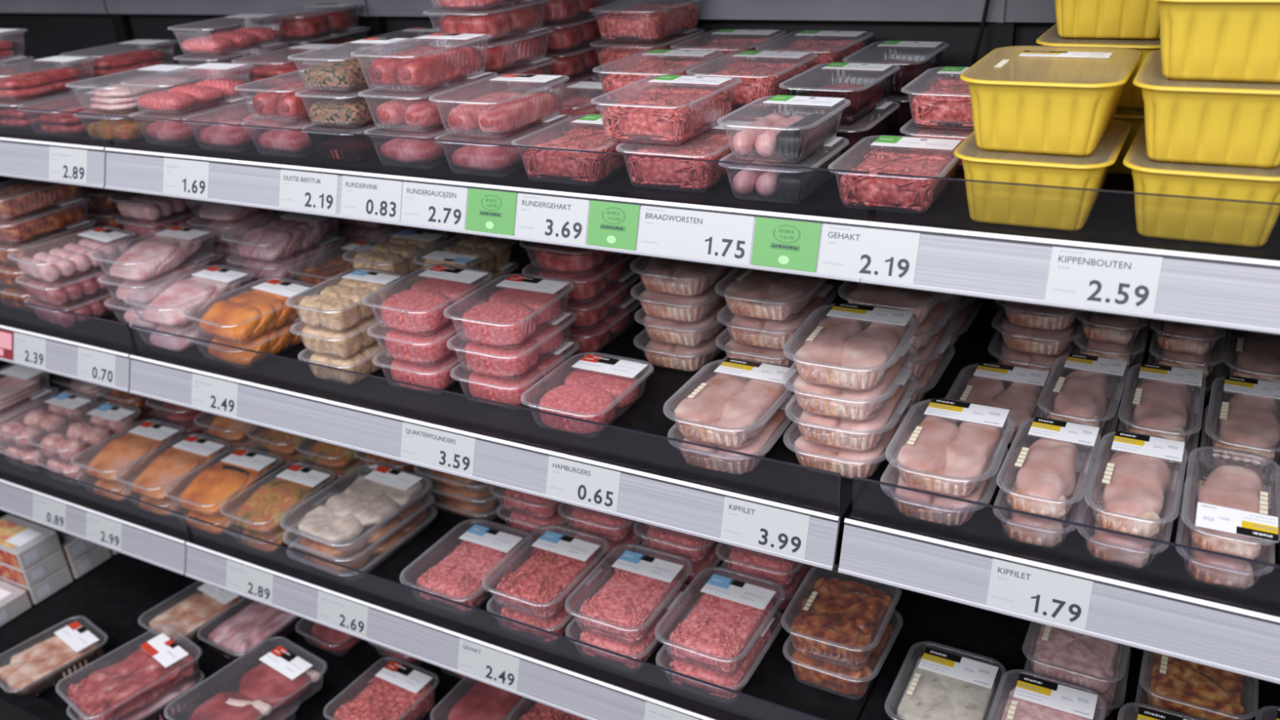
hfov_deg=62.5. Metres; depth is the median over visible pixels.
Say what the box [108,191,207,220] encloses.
pack
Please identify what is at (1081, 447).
pack
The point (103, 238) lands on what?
plastic container
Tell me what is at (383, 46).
pack
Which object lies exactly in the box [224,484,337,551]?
pack
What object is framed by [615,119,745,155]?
plastic container
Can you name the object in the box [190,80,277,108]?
pack
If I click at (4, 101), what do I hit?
pack
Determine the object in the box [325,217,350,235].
pack
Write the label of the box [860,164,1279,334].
display shelf
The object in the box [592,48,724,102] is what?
pack
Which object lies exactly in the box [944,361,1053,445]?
pack
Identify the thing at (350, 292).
plastic container
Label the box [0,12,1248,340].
refrigerated display case
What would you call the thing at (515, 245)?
pack
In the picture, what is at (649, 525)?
pack
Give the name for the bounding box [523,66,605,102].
pack
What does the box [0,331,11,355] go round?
picture
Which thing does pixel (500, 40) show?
plastic container
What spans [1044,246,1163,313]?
price tag
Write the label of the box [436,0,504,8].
pack
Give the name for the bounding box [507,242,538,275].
pack
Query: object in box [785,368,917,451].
pack
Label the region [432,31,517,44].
pack
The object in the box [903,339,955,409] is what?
pack
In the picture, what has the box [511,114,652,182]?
pack
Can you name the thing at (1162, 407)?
pack
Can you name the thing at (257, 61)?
pack
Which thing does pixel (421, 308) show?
pack
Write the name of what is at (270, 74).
pack
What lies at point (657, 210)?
print
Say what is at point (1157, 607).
display shelf
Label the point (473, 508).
pack
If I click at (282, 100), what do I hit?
pack
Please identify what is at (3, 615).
print
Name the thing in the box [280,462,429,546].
pack
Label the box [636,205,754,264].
price tag
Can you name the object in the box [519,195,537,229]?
print
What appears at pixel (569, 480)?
price tag
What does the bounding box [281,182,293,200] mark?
print
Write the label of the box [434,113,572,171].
pack
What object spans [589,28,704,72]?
pack
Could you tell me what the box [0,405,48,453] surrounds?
pack
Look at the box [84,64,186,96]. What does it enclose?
pack
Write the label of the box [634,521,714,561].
pack
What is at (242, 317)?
pack
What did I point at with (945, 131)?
pack
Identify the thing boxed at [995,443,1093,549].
pack
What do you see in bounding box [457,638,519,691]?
price tag
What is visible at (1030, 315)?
pack
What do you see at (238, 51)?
pack
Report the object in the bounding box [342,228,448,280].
pack
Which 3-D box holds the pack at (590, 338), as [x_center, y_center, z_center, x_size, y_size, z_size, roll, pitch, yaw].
[-0.083,-0.058,1.650,0.130,0.043,0.175,10,28,26]
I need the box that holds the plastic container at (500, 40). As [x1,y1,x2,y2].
[428,27,554,45]
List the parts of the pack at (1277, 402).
fillet trim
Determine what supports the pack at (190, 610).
on the display shelf at (113, 595)
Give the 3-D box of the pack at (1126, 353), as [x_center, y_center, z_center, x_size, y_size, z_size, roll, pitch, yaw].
[0.639,-0.033,1.427,0.085,0.034,0.178,9,28,26]
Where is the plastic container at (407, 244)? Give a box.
[342,228,448,262]
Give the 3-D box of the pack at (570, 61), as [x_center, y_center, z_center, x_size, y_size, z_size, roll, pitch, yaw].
[-0.125,-0.496,1.732,0.130,0.043,0.175,10,28,27]
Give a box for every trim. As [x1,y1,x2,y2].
[0,0,1056,22]
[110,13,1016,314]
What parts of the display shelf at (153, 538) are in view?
price rail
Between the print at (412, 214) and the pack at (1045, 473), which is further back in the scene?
the print at (412, 214)
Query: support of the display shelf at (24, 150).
attached to the refrigerated display case
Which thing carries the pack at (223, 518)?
on the display shelf at (153, 538)
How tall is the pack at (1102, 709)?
0.042 m
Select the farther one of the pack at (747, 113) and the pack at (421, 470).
the pack at (421, 470)
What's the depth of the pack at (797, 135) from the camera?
1.16 m
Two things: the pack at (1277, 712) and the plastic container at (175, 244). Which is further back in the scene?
the plastic container at (175, 244)
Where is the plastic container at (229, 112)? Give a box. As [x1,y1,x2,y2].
[128,94,251,119]
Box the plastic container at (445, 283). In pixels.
[362,264,493,301]
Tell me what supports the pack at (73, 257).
on the pack at (73, 287)
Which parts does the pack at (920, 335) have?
fillet trim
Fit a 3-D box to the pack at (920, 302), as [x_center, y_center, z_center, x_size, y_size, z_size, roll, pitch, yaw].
[0.342,-0.090,1.392,0.130,0.038,0.185,10,28,26]
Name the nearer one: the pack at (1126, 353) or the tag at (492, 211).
the tag at (492, 211)
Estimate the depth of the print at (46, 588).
2.23 m
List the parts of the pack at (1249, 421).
fillet trim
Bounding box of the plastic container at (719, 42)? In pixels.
[670,29,786,48]
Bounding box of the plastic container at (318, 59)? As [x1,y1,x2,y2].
[232,44,353,62]
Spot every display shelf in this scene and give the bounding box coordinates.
[0,61,256,188]
[0,183,352,392]
[0,360,311,575]
[0,509,537,719]
[104,82,928,282]
[128,238,966,570]
[185,462,917,719]
[837,307,1279,684]
[858,592,1279,719]
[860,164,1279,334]
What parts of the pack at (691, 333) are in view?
fillet trim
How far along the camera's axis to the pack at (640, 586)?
1.51 m
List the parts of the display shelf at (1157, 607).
price rail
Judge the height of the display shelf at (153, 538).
0.107 m
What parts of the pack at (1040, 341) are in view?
fillet trim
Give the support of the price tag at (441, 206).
attached to the display shelf at (246, 175)
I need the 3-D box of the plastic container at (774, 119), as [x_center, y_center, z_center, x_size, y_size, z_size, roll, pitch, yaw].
[0.163,-0.258,1.181,0.112,0.042,0.160,10,28,27]
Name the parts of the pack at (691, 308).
fillet trim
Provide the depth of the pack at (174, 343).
1.71 m
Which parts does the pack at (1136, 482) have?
fillet trim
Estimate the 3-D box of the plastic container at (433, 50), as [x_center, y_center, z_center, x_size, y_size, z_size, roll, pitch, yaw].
[-0.282,-0.392,1.393,0.118,0.048,0.180,10,28,27]
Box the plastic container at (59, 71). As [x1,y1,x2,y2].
[8,55,93,75]
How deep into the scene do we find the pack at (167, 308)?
1.72 m
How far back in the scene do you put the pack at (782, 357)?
1.41 m
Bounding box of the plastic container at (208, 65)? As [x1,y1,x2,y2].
[120,62,252,84]
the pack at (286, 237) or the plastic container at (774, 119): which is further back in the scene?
the pack at (286, 237)
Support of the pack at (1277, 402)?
on the display shelf at (1157, 607)
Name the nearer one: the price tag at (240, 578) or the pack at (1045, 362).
the pack at (1045, 362)
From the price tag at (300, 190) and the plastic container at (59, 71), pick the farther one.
the plastic container at (59, 71)
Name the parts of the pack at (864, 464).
fillet trim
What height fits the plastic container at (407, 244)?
0.040 m
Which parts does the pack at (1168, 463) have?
fillet trim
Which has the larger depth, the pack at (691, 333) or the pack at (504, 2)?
the pack at (504, 2)
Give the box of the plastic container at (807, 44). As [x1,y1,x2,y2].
[755,31,873,50]
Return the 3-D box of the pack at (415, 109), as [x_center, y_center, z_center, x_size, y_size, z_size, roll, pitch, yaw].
[-0.278,-0.348,1.415,0.118,0.050,0.180,10,28,27]
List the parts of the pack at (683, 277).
fillet trim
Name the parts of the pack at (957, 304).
fillet trim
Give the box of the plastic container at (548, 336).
[446,308,577,355]
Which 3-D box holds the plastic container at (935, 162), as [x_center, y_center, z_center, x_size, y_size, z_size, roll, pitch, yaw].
[0.282,-0.201,1.147,0.122,0.044,0.168,9,28,26]
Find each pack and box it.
[0,28,27,57]
[0,55,33,78]
[0,55,93,97]
[0,83,105,126]
[0,96,30,109]
[0,177,79,217]
[0,195,90,241]
[0,217,96,265]
[0,262,41,286]
[0,364,43,410]
[0,382,58,426]
[0,391,97,447]
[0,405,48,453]
[0,417,90,467]
[0,615,105,697]
[1,286,48,309]
[7,226,136,281]
[15,256,126,305]
[17,89,136,133]
[24,279,133,327]
[28,401,139,461]
[34,426,137,481]
[52,375,113,398]
[55,624,198,719]
[59,39,177,76]
[65,64,198,109]
[66,669,201,719]
[71,419,182,480]
[73,106,198,139]
[75,186,144,210]
[75,440,178,500]
[80,389,115,416]
[82,208,138,230]
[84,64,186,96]
[90,225,217,280]
[91,229,142,244]
[97,248,221,303]
[97,389,161,412]
[104,295,160,327]
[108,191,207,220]
[110,400,165,427]
[114,433,230,498]
[115,203,215,239]
[120,62,252,111]
[122,453,225,515]
[124,220,219,250]
[124,264,255,326]
[128,94,252,142]
[128,290,244,351]
[133,68,197,84]
[137,581,247,651]
[145,398,208,422]
[149,413,218,440]
[164,446,279,515]
[164,636,325,719]
[168,13,284,53]
[169,468,282,533]
[174,48,278,79]
[175,42,288,81]
[182,100,305,147]
[182,198,262,221]
[182,276,320,340]
[186,208,286,244]
[188,312,310,365]
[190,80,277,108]
[193,413,262,440]
[196,243,223,268]
[197,597,311,668]
[200,426,271,454]
[208,258,255,288]
[210,217,283,266]
[219,462,331,533]
[220,212,329,260]
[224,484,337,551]
[226,232,346,281]
[232,44,353,85]
[234,66,359,117]
[240,115,317,152]
[247,255,336,295]
[247,425,313,453]
[249,440,319,471]
[257,708,285,719]
[266,3,362,37]
[280,26,370,60]
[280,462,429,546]
[282,488,434,561]
[285,268,405,330]
[286,501,436,574]
[288,37,421,90]
[288,239,383,290]
[289,308,392,357]
[295,85,417,124]
[295,438,364,467]
[295,618,360,652]
[297,334,395,384]
[297,453,368,484]
[301,118,424,163]
[303,44,418,62]
[306,289,321,297]
[323,656,437,719]
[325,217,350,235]
[326,225,351,255]
[329,222,421,245]
[336,228,432,247]
[339,217,387,227]
[340,52,367,56]
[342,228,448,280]
[351,33,492,87]
[354,26,450,53]
[354,450,420,474]
[357,465,434,486]
[358,71,498,126]
[362,264,493,332]
[364,122,488,163]
[367,297,487,362]
[373,84,411,88]
[373,339,471,391]
[377,85,408,88]
[383,647,420,662]
[395,266,427,292]
[400,518,533,611]
[405,80,448,128]
[413,233,511,278]
[419,260,519,301]
[419,469,503,502]
[422,0,543,39]
[423,481,506,516]
[426,469,482,489]
[428,27,554,71]
[428,73,568,133]
[430,680,524,719]
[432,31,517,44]
[434,0,514,13]
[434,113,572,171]
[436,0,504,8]
[440,237,530,253]
[441,231,497,240]
[443,273,575,345]
[446,308,577,376]
[448,57,556,94]
[448,670,477,681]
[450,337,577,406]
[482,524,608,617]
[486,558,606,641]
[491,484,563,517]
[497,502,575,537]
[506,697,586,719]
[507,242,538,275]
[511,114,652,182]
[513,0,599,21]
[517,10,614,49]
[519,240,614,271]
[520,37,617,77]
[520,85,557,92]
[520,351,652,434]
[522,252,626,299]
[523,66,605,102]
[532,81,618,132]
[558,268,638,326]
[558,505,635,540]
[560,294,639,353]
[560,521,650,563]
[565,542,691,641]
[568,582,691,668]
[589,0,698,39]
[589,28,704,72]
[591,71,605,98]
[591,75,742,141]
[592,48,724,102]
[595,101,665,142]
[615,119,753,189]
[630,255,733,296]
[630,266,741,323]
[633,322,730,372]
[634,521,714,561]
[635,298,733,347]
[635,536,732,586]
[648,524,697,537]
[654,566,785,671]
[656,597,782,699]
[662,357,798,448]
[668,392,795,475]
[670,29,786,74]
[686,50,818,108]
[703,94,791,133]
[715,267,827,321]
[715,309,830,368]
[716,355,799,394]
[717,94,850,158]
[717,284,836,350]
[717,543,799,585]
[717,555,815,609]
[719,136,848,199]
[755,30,873,71]
[779,62,900,124]
[782,340,917,421]
[782,397,915,480]
[783,302,919,391]
[783,564,892,667]
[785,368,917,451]
[785,607,900,697]
[810,101,900,163]
[827,135,960,211]
[838,280,943,327]
[842,40,949,94]
[858,293,959,355]
[880,429,1008,527]
[884,397,1014,497]
[884,640,1006,719]
[885,75,942,130]
[897,312,955,381]
[899,117,973,165]
[901,66,973,127]
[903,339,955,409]
[939,293,958,302]
[942,296,983,351]
[944,294,971,325]
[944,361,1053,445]
[988,316,1085,382]
[992,300,1086,356]
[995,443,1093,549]
[999,416,1101,520]
[1001,300,1079,331]
[1001,669,1106,719]
[1025,623,1119,693]
[1026,623,1130,719]
[1040,352,1128,433]
[1041,376,1124,462]
[1074,328,1149,391]
[1075,311,1143,346]
[1078,315,1151,369]
[1083,459,1180,569]
[1084,430,1187,540]
[1119,702,1205,719]
[1120,390,1202,475]
[1123,362,1205,445]
[1143,651,1252,719]
[1147,333,1221,403]
[1149,652,1248,719]
[1150,324,1226,381]
[1155,320,1226,356]
[1182,473,1275,591]
[1187,446,1279,561]
[1203,400,1279,487]
[1204,374,1279,468]
[1222,328,1279,382]
[1222,339,1279,410]
[1257,705,1279,719]
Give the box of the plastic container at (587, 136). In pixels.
[511,114,603,149]
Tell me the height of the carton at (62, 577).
0.042 m
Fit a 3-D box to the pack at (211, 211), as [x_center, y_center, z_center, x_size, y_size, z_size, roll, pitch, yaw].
[-0.737,-0.300,1.956,0.126,0.042,0.187,9,28,26]
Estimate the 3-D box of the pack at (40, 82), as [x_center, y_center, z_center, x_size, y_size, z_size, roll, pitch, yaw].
[-1.044,-0.488,1.825,0.126,0.047,0.185,10,28,27]
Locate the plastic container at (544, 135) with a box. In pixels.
[434,113,572,143]
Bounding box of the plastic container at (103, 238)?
[7,226,136,262]
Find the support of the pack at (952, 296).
on the pack at (957, 304)
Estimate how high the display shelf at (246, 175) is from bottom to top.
0.107 m
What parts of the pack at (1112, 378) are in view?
fillet trim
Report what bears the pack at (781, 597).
on the display shelf at (556, 673)
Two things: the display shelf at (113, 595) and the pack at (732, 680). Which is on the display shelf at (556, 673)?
the pack at (732, 680)
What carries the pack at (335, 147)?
on the display shelf at (246, 175)
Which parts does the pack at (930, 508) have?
fillet trim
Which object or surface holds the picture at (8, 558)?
attached to the carton at (23, 543)
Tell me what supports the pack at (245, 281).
on the display shelf at (109, 333)
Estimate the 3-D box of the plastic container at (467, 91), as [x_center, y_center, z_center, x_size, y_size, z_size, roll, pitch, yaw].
[-0.278,-0.347,1.415,0.118,0.048,0.180,10,28,27]
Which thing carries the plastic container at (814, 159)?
on the pack at (794, 184)
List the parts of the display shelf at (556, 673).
price rail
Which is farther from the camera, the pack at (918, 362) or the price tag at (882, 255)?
the pack at (918, 362)
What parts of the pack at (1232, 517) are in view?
fillet trim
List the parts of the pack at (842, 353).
fillet trim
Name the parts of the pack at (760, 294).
fillet trim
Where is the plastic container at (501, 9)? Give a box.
[422,0,543,13]
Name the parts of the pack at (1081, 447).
fillet trim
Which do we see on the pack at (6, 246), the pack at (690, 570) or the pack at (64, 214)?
the pack at (64, 214)
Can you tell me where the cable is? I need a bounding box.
[970,0,990,66]
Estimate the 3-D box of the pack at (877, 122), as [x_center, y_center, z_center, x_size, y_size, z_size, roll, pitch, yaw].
[0.257,-0.292,1.341,0.110,0.047,0.175,10,28,27]
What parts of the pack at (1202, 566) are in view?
fillet trim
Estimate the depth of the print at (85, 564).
2.31 m
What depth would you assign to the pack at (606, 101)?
1.43 m
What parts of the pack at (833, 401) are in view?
fillet trim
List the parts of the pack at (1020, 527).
fillet trim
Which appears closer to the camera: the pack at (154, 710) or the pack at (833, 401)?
the pack at (833, 401)
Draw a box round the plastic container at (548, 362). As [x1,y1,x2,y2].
[450,337,577,381]
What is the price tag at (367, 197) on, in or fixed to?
attached to the display shelf at (246, 175)
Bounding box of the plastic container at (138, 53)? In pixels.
[59,39,177,56]
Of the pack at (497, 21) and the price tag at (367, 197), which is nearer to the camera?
the price tag at (367, 197)
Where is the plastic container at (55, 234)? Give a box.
[23,217,96,246]
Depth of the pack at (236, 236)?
1.94 m
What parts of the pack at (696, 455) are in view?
fillet trim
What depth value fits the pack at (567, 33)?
1.66 m
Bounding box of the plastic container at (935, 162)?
[827,135,960,176]
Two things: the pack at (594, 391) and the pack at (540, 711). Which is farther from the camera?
the pack at (540, 711)
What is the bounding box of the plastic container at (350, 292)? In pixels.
[285,268,405,308]
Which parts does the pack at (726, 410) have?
fillet trim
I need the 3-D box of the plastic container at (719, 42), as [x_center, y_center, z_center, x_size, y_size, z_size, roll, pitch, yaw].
[0.137,-0.466,1.610,0.130,0.048,0.180,10,28,26]
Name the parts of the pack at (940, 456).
fillet trim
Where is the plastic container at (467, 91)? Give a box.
[358,71,498,97]
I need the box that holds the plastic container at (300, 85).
[234,66,312,90]
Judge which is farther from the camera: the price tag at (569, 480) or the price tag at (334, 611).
the price tag at (334, 611)
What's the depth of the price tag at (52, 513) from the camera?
2.01 m
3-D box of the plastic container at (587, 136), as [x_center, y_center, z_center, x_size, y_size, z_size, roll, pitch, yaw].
[-0.063,-0.263,1.321,0.130,0.048,0.180,10,28,28]
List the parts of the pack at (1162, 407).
fillet trim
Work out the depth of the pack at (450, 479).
1.84 m
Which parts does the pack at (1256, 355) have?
fillet trim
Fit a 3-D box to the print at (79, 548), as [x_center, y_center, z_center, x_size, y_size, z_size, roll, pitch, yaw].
[-1.218,0.409,2.292,0.001,0.022,0.028,10,28,27]
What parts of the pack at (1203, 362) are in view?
fillet trim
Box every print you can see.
[0,519,26,548]
[0,608,8,622]
[23,548,39,564]
[30,565,44,581]
[32,521,64,541]
[35,582,51,598]
[71,541,85,555]
[77,557,91,573]
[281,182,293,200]
[343,190,355,208]
[404,195,417,215]
[404,435,415,454]
[460,641,475,668]
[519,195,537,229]
[549,470,563,490]
[641,208,665,244]
[724,512,741,534]
[822,226,851,266]
[991,576,1013,602]
[1052,249,1086,293]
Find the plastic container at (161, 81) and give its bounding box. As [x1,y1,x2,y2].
[65,64,198,87]
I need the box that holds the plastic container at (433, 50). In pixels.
[351,33,492,55]
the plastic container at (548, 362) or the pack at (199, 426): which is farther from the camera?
the pack at (199, 426)
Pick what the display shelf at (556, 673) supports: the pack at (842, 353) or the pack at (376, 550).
the pack at (376, 550)
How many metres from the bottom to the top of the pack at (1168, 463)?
0.034 m
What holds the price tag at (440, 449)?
attached to the display shelf at (281, 391)
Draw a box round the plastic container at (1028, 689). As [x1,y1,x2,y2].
[1002,669,1106,702]
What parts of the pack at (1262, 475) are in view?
fillet trim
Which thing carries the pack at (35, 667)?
on the display shelf at (113, 595)
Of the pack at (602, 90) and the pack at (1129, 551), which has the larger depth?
the pack at (602, 90)
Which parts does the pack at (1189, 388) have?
fillet trim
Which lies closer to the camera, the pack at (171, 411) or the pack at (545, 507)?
the pack at (545, 507)
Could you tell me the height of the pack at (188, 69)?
0.047 m
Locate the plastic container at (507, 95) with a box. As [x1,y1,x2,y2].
[428,73,568,102]
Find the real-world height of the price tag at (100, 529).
0.048 m
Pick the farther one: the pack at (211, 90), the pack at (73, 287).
the pack at (73, 287)
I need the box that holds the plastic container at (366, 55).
[288,38,421,58]
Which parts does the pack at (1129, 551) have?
fillet trim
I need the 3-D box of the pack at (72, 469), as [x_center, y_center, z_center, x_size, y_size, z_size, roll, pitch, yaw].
[-1.091,0.189,2.110,0.126,0.045,0.187,11,28,28]
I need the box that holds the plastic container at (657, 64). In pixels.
[592,48,724,72]
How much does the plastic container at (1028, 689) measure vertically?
0.040 m
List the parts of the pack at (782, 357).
fillet trim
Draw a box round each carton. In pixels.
[0,514,61,570]
[0,547,67,587]
[0,564,73,604]
[0,580,31,626]
[31,520,98,562]
[66,545,111,578]
[109,548,119,554]
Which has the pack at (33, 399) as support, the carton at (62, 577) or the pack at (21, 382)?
the pack at (21, 382)
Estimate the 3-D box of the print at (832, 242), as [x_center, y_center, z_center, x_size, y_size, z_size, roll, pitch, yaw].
[0.201,-0.116,1.078,0.025,0.038,0.001,10,9,27]
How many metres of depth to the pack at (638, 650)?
1.50 m
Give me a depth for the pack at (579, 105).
1.52 m
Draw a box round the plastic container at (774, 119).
[717,95,850,127]
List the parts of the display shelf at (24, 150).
price rail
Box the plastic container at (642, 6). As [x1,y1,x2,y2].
[589,0,693,10]
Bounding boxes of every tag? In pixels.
[0,328,13,360]
[14,332,46,368]
[32,493,66,530]
[48,146,87,183]
[77,346,115,386]
[85,511,121,550]
[163,157,208,198]
[191,373,238,417]
[226,559,273,604]
[279,169,337,213]
[316,590,368,637]
[340,175,402,222]
[400,182,467,229]
[400,422,475,475]
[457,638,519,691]
[465,188,516,235]
[515,193,589,244]
[546,455,620,512]
[586,200,639,250]
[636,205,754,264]
[644,701,700,719]
[720,496,809,559]
[751,217,821,272]
[817,223,919,284]
[986,558,1093,630]
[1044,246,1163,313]
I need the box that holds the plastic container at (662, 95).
[591,75,742,106]
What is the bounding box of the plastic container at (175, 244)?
[90,225,217,262]
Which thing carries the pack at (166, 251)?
on the pack at (199, 260)
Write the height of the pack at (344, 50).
0.047 m
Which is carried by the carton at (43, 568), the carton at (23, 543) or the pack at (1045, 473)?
the carton at (23, 543)
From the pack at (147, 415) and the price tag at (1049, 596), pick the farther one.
the pack at (147, 415)
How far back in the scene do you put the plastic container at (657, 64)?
1.47 m
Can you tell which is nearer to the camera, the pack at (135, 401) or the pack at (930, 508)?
the pack at (930, 508)
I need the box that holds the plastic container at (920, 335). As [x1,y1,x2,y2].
[905,294,959,355]
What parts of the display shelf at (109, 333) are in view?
price rail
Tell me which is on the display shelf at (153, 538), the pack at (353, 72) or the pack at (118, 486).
the pack at (118, 486)
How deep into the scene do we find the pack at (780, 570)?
1.57 m
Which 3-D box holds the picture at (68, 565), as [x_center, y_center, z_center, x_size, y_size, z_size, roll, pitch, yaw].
[-1.304,0.446,2.328,0.162,0.036,0.001,10,28,27]
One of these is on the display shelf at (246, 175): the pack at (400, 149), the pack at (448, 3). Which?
the pack at (400, 149)
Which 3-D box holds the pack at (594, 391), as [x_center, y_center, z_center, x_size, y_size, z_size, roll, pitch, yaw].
[-0.068,0.048,1.419,0.130,0.045,0.175,10,28,27]
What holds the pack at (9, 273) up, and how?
on the pack at (20, 294)
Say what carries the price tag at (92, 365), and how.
attached to the display shelf at (109, 333)
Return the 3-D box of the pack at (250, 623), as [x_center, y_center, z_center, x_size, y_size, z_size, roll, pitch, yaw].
[-0.746,0.522,2.080,0.145,0.049,0.205,12,29,30]
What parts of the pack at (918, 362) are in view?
fillet trim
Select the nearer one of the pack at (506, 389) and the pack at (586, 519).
the pack at (506, 389)
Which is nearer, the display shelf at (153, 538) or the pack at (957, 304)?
the pack at (957, 304)
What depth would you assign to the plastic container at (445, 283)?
1.53 m
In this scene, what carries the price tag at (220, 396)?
attached to the display shelf at (281, 391)
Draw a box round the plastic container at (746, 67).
[686,50,818,75]
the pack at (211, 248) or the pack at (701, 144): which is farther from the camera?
the pack at (211, 248)
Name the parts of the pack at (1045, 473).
fillet trim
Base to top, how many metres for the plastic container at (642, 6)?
0.048 m
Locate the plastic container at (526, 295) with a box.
[443,273,575,313]
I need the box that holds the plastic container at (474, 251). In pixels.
[413,233,507,266]
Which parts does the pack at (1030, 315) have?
fillet trim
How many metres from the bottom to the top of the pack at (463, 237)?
0.042 m
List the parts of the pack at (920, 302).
fillet trim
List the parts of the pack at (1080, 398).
fillet trim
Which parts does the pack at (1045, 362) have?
fillet trim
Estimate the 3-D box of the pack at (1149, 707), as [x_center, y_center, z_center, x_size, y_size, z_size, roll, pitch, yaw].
[0.698,0.439,1.335,0.128,0.042,0.145,10,28,27]
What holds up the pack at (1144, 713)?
on the pack
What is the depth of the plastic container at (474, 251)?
1.68 m
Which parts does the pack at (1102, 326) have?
fillet trim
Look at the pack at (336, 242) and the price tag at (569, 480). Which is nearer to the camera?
the price tag at (569, 480)
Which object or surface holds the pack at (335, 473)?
on the display shelf at (556, 673)
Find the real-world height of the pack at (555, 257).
0.043 m
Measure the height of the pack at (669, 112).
0.050 m
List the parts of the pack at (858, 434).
fillet trim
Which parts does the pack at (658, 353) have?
fillet trim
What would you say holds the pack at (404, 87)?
on the display shelf at (246, 175)
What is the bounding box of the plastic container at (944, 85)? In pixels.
[901,66,959,93]
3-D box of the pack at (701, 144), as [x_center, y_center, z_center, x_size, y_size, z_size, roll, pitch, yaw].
[0.064,-0.248,1.268,0.130,0.050,0.180,10,28,27]
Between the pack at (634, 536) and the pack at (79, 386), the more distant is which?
the pack at (79, 386)
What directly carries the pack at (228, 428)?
on the pack at (257, 437)
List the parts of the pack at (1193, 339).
fillet trim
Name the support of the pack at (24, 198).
on the pack at (64, 214)
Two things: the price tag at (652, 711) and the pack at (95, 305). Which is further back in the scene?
the pack at (95, 305)
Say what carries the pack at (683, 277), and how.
on the pack at (691, 308)
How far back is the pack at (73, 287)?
1.82 m
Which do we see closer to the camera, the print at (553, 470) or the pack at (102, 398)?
the print at (553, 470)
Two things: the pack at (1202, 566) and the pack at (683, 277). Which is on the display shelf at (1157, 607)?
the pack at (1202, 566)
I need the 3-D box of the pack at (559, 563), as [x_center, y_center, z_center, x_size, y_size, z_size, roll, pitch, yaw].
[-0.138,0.321,1.587,0.134,0.045,0.185,10,28,28]
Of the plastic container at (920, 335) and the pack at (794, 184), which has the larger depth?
the plastic container at (920, 335)
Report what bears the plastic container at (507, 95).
on the pack at (503, 111)
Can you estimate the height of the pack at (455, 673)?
0.043 m
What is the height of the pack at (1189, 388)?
0.034 m
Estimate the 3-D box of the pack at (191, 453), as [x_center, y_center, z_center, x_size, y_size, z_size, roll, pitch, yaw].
[-0.866,0.201,1.970,0.130,0.038,0.187,10,28,27]
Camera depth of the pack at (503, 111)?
1.33 m
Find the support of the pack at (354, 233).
on the pack at (424, 230)
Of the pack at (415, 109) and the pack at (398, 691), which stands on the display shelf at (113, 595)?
the pack at (398, 691)
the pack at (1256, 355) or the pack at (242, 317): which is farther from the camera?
the pack at (242, 317)
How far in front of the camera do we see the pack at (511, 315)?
1.44 m
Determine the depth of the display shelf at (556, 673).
1.59 m
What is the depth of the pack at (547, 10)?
1.63 m
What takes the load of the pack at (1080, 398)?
on the pack at (1081, 447)
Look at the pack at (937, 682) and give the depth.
1.37 m
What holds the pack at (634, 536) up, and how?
on the display shelf at (556, 673)
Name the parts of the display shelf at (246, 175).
price rail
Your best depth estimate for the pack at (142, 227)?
1.97 m
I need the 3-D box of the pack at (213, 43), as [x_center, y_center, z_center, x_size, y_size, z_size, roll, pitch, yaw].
[-0.710,-0.564,1.827,0.118,0.048,0.180,9,28,26]
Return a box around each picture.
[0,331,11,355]
[0,549,20,569]
[0,564,26,586]
[0,578,33,604]
[61,546,68,561]
[66,564,74,577]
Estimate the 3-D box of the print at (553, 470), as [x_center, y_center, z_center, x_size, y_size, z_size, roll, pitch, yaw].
[-0.104,0.151,1.323,0.020,0.023,0.001,10,9,27]
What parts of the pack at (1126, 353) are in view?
fillet trim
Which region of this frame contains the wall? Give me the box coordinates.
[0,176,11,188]
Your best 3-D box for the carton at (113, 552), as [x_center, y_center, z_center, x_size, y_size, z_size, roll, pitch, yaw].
[-1.236,0.390,2.440,0.171,0.042,0.093,10,28,27]
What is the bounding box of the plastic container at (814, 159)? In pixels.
[719,136,848,169]
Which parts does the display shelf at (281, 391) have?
price rail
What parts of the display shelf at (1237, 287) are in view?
price rail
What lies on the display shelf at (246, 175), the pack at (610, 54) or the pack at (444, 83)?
the pack at (444, 83)
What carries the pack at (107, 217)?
on the pack at (136, 240)
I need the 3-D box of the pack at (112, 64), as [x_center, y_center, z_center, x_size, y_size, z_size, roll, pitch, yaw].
[-0.971,-0.565,1.981,0.126,0.047,0.185,10,28,26]
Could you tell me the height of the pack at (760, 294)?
0.038 m
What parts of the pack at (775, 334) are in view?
fillet trim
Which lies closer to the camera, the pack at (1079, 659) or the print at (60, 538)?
the pack at (1079, 659)
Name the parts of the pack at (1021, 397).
fillet trim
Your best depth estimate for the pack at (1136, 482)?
1.08 m
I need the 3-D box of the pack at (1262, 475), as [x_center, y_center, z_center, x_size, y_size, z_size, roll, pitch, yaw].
[0.691,0.102,1.212,0.085,0.034,0.178,10,28,27]
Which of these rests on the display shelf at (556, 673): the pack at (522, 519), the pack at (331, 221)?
the pack at (522, 519)

